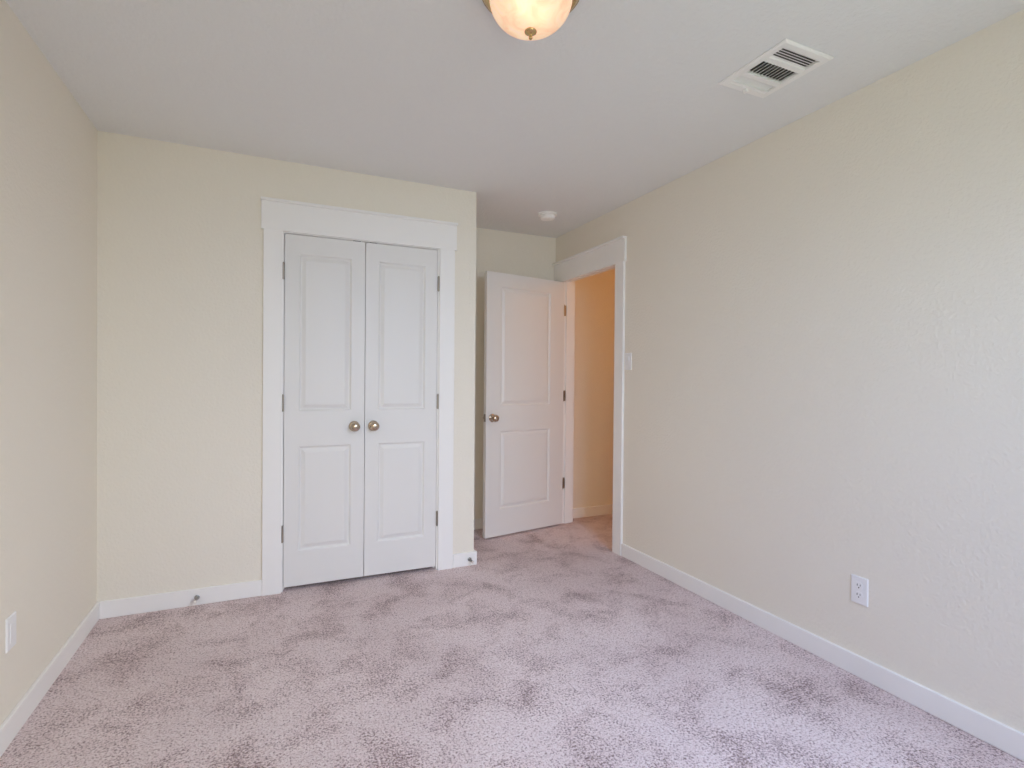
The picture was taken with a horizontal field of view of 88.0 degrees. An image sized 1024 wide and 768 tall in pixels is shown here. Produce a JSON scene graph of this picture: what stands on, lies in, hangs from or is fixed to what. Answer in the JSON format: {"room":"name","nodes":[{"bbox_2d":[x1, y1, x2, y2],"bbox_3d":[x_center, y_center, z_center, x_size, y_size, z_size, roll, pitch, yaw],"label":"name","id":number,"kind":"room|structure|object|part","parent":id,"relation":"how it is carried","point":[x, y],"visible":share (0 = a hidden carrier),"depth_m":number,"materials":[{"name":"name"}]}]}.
{"room":"empty bedroom","nodes":[
{"label":"empty bedroom","id":0,"kind":"room"},
{"bbox_2d":[0,0,96,724],"bbox_3d":[-1.539,-0.025,1.347,0.100,2.440,4.324,0,1,-24],"label":"wall","id":1,"kind":"structure","parent":0,"point":[48,143],"depth_m":2.03,"materials":[{"name":"white paint"}]},
{"bbox_2d":[5,611,15,653],"bbox_3d":[-1.679,0.832,1.780,0.007,0.112,0.070,0,1,-24],"label":"wall plate","id":2,"kind":"object","parent":1,"relation":"attached to","point":[10,622],"visible":1,"depth_m":1.77,"materials":[{"name":"white plastic"}]},
{"bbox_2d":[0,601,98,756],"bbox_3d":[-1.341,1.155,1.037,0.014,0.088,3.568,0,1,-24],"label":"baseboard","id":3,"kind":"structure","parent":1,"relation":"attached to","point":[22,711],"depth_m":2.01,"materials":[{"name":"white paint"}]},
{"bbox_2d":[97,130,476,601],"bbox_3d":[-1.181,-0.038,3.115,2.010,2.440,0.114,0,1,-24],"label":"wall","id":4,"kind":"structure","parent":0,"point":[180,233],"depth_m":2.82,"materials":[{"name":"white paint"}]},
{"bbox_2d":[99,580,261,618],"bbox_3d":[-1.732,1.136,2.810,0.736,0.088,0.014,0,1,-24],"label":"baseboard","id":5,"kind":"structure","parent":4,"relation":"attached to","point":[220,593],"depth_m":2.79,"materials":[{"name":"white paint"}]},
{"bbox_2d":[194,595,199,603],"bbox_3d":[-1.664,1.138,2.792,0.026,0.026,0.076,0,1,-24],"label":"door stop","id":6,"kind":"object","parent":4,"relation":"attached to","point":[196,597],"visible":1,"depth_m":2.81,"materials":[{"name":"silver metal"}]},
{"bbox_2d":[281,233,364,587],"bbox_3d":[-1.089,0.154,3.080,0.457,2.010,0.101,0,1,-24],"label":"door","id":7,"kind":"structure","parent":4,"relation":"in","point":[322,530],"depth_m":3.09,"materials":[{"name":"white paint"}]},
{"bbox_3d":[-1.101,0.659,3.118,0.292,0.603,0.035,0,1,-24],"label":"panel","id":8,"kind":"part","parent":7,"relation":"part of","materials":[{"name":"white paint"}]},
{"bbox_3d":[-1.093,-0.294,3.109,0.292,0.902,0.035,0,1,-24],"label":"panel","id":9,"kind":"part","parent":7,"relation":"part of","materials":[{"name":"white paint"}]},
{"bbox_3d":[-0.926,0.252,3.132,0.055,0.055,0.058,0,1,-24],"label":"knob","id":10,"kind":"part","parent":7,"relation":"part of","materials":[{"name":"brown metal"}]},
{"bbox_2d":[261,196,457,595],"bbox_3d":[-0.902,0.076,3.225,1.140,2.215,0.146,0,1,-24],"label":"door frame","id":11,"kind":"structure","parent":4,"relation":"attached to","point":[279,217],"depth_m":3.06,"materials":[{"name":"white paint"}]},
{"bbox_3d":[-1.343,0.161,2.972,0.098,2.042,0.018,0,1,-24],"label":"casing","id":12,"kind":"part","parent":11,"relation":"part of","materials":[{"name":"white paint"}]},
{"bbox_3d":[-0.873,-0.936,3.171,1.134,0.157,0.018,0,1,-24],"label":"head casing","id":13,"kind":"part","parent":11,"relation":"part of","materials":[{"name":"white paint"}]},
{"bbox_3d":[-0.421,0.165,3.389,0.098,2.042,0.018,0,1,-24],"label":"casing","id":14,"kind":"part","parent":11,"relation":"part of","materials":[{"name":"white paint"}]},
{"bbox_2d":[363,242,439,575],"bbox_3d":[-0.670,0.156,3.270,0.457,2.010,0.101,0,1,-24],"label":"door","id":15,"kind":"structure","parent":4,"relation":"in","point":[402,284],"depth_m":3.28,"materials":[{"name":"white paint"}]},
{"bbox_3d":[-0.825,0.253,3.178,0.055,0.055,0.058,0,1,-24],"label":"knob","id":16,"kind":"part","parent":15,"relation":"part of","materials":[{"name":"brown metal"}]},
{"bbox_3d":[-0.694,0.661,3.302,0.292,0.603,0.035,0,1,-24],"label":"panel","id":17,"kind":"part","parent":15,"relation":"part of","materials":[{"name":"white paint"}]},
{"bbox_3d":[-0.686,-0.292,3.294,0.292,0.902,0.035,0,1,-24],"label":"panel","id":18,"kind":"part","parent":15,"relation":"part of","materials":[{"name":"white paint"}]},
{"bbox_2d":[0,514,1023,767],"bbox_3d":[0.475,1.254,2.275,4.546,0.100,4.524,0,1,-24],"label":"floor","id":19,"kind":"structure","parent":0,"point":[557,648],"depth_m":2.10,"materials":[{"name":"carpet"}]},
{"bbox_2d":[5,0,1023,237],"bbox_3d":[0.497,-1.286,2.253,4.546,0.100,4.524,0,1,-24],"label":"ceiling","id":20,"kind":"structure","parent":0,"point":[625,100],"depth_m":2.15,"materials":[{"name":"white paint"}]},
{"bbox_2d":[482,0,578,40],"bbox_3d":[0.058,-1.152,1.647,0.320,0.164,0.320,0,1,-24],"label":"ceiling light","id":21,"kind":"object","parent":20,"relation":"attached to","point":[530,20],"visible":1,"depth_m":1.62,"materials":[{"name":"white glass"}]},
{"bbox_2d":[538,211,556,220],"bbox_3d":[0.261,-1.229,3.903,0.142,0.046,0.142,0,1,-24],"label":"smoke detector","id":22,"kind":"object","parent":20,"relation":"attached to","point":[544,215],"visible":1,"depth_m":3.86,"materials":[{"name":"white plastic"}]},
{"bbox_2d":[718,38,833,97],"bbox_3d":[1.026,-1.250,2.080,0.258,0.080,0.316,0,1,-24],"label":"ceiling vent","id":23,"kind":"object","parent":20,"relation":"in","point":[788,60],"visible":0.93,"depth_m":2.08,"materials":[{"name":"white metal"}]},
{"bbox_2d":[474,228,614,518],"bbox_3d":[-0.426,-0.042,4.279,4.546,2.440,0.100,0,1,-24],"label":"wall","id":24,"kind":"structure","parent":0,"point":[534,256],"depth_m":4.70,"materials":[{"name":"white paint"}]},
{"bbox_2d":[474,518,482,529],"bbox_3d":[-0.091,1.136,4.383,0.993,0.088,0.014,0,1,-24],"label":"baseboard","id":25,"kind":"structure","parent":24,"relation":"attached to","point":[478,523],"depth_m":4.29,"materials":[{"name":"white paint"}]},
{"bbox_2d":[556,9,1023,732],"bbox_3d":[1.312,-0.012,2.638,0.114,2.440,4.324,0,1,-24],"label":"wall","id":26,"kind":"structure","parent":0,"point":[824,314],"depth_m":2.20,"materials":[{"name":"white paint"}]},
{"bbox_2d":[483,271,564,537],"bbox_3d":[0.108,0.158,4.233,0.786,2.020,0.167,0,1,-35],"label":"door","id":27,"kind":"structure","parent":26,"relation":"in","point":[524,316],"depth_m":4.20,"materials":[{"name":"white paint"}]},
{"bbox_3d":[-0.128,0.258,4.000,0.055,0.055,0.058,0,1,-35],"label":"knob","id":28,"kind":"part","parent":27,"relation":"part of","materials":[{"name":"brown metal"}]},
{"bbox_3d":[0.098,0.665,4.233,0.492,0.604,0.035,0,1,-35],"label":"panel","id":29,"kind":"part","parent":27,"relation":"part of","materials":[{"name":"white paint"}]},
{"bbox_3d":[0.106,-0.290,4.225,0.492,0.915,0.035,0,1,-35],"label":"panel","id":30,"kind":"part","parent":27,"relation":"part of","materials":[{"name":"white paint"}]},
{"bbox_2d":[552,235,626,555],"bbox_3d":[0.620,0.081,4.143,0.172,2.215,1.008,0,1,-24],"label":"door frame","id":31,"kind":"structure","parent":26,"relation":"attached to","point":[612,254],"depth_m":3.94,"materials":[{"name":"white paint"}]},
{"bbox_3d":[0.505,0.152,4.578,0.018,2.064,0.092,0,1,-24],"label":"casing","id":32,"kind":"part","parent":31,"relation":"part of","materials":[{"name":"white paint"}]},
{"bbox_3d":[0.577,-0.932,4.110,0.018,0.158,1.002,0,1,-24],"label":"head casing","id":33,"kind":"part","parent":31,"relation":"part of","materials":[{"name":"white paint"}]},
{"bbox_3d":[0.749,0.173,3.719,0.018,2.041,0.098,0,1,-24],"label":"casing","id":34,"kind":"part","parent":31,"relation":"part of","materials":[{"name":"white paint"}]},
{"bbox_2d":[625,353,631,369],"bbox_3d":[0.793,-0.154,3.633,0.011,0.116,0.072,0,1,-24],"label":"light switch","id":35,"kind":"object","parent":26,"relation":"attached to","point":[628,356],"visible":1,"depth_m":3.62,"materials":[{"name":"white plastic"}]},
{"bbox_2d":[621,543,1023,761],"bbox_3d":[1.449,1.169,2.167,0.014,0.088,3.326,0,1,-24],"label":"baseboard","id":36,"kind":"structure","parent":26,"relation":"attached to","point":[989,730],"depth_m":2.19,"materials":[{"name":"white paint"}]},
{"bbox_2d":[851,574,868,606],"bbox_3d":[1.440,0.856,2.199,0.008,0.114,0.070,0,1,-24],"label":"wall outlet","id":37,"kind":"object","parent":26,"relation":"attached to","point":[859,585],"visible":1,"depth_m":2.19,"materials":[{"name":"white plastic"}]},
{"bbox_2d":[855,591,862,598],"bbox_3d":[1.438,0.875,2.198,0.002,0.028,0.034,0,1,-24],"label":"receptacle","id":38,"kind":"object","parent":37,"relation":"attached to","point":[858,594],"depth_m":2.20,"materials":[{"name":"grey plastic"}]},
{"bbox_2d":[855,582,862,589],"bbox_3d":[1.438,0.836,2.198,0.002,0.028,0.034,0,1,-24],"label":"receptacle","id":39,"kind":"object","parent":37,"relation":"attached to","point":[858,585],"depth_m":2.20,"materials":[{"name":"grey plastic"}]},
{"bbox_3d":[-0.474,-0.038,3.850,0.114,2.440,0.642,0,1,-24],"label":"wall","id":40,"kind":"structure","parent":0,"visible":0},
{"bbox_2d":[453,549,476,567],"bbox_3d":[-0.461,1.138,3.793,0.166,0.088,0.756,0,1,-24],"label":"baseboard","id":41,"kind":"structure","parent":40,"relation":"attached to","point":[459,559],"depth_m":3.45,"materials":[{"name":"white paint"}]},
{"bbox_3d":[1.672,-0.017,3.569,1.310,2.440,2.924,0,1,-24],"label":"wall","id":42,"kind":"structure","parent":0,"visible":0},
{"bbox_2d":[573,504,612,517],"bbox_3d":[1.016,1.141,4.884,1.210,0.088,0.014,0,1,-24],"label":"baseboard","id":43,"kind":"structure","parent":42,"relation":"attached to","point":[580,512],"depth_m":4.74,"materials":[{"name":"white paint"}]}
]}

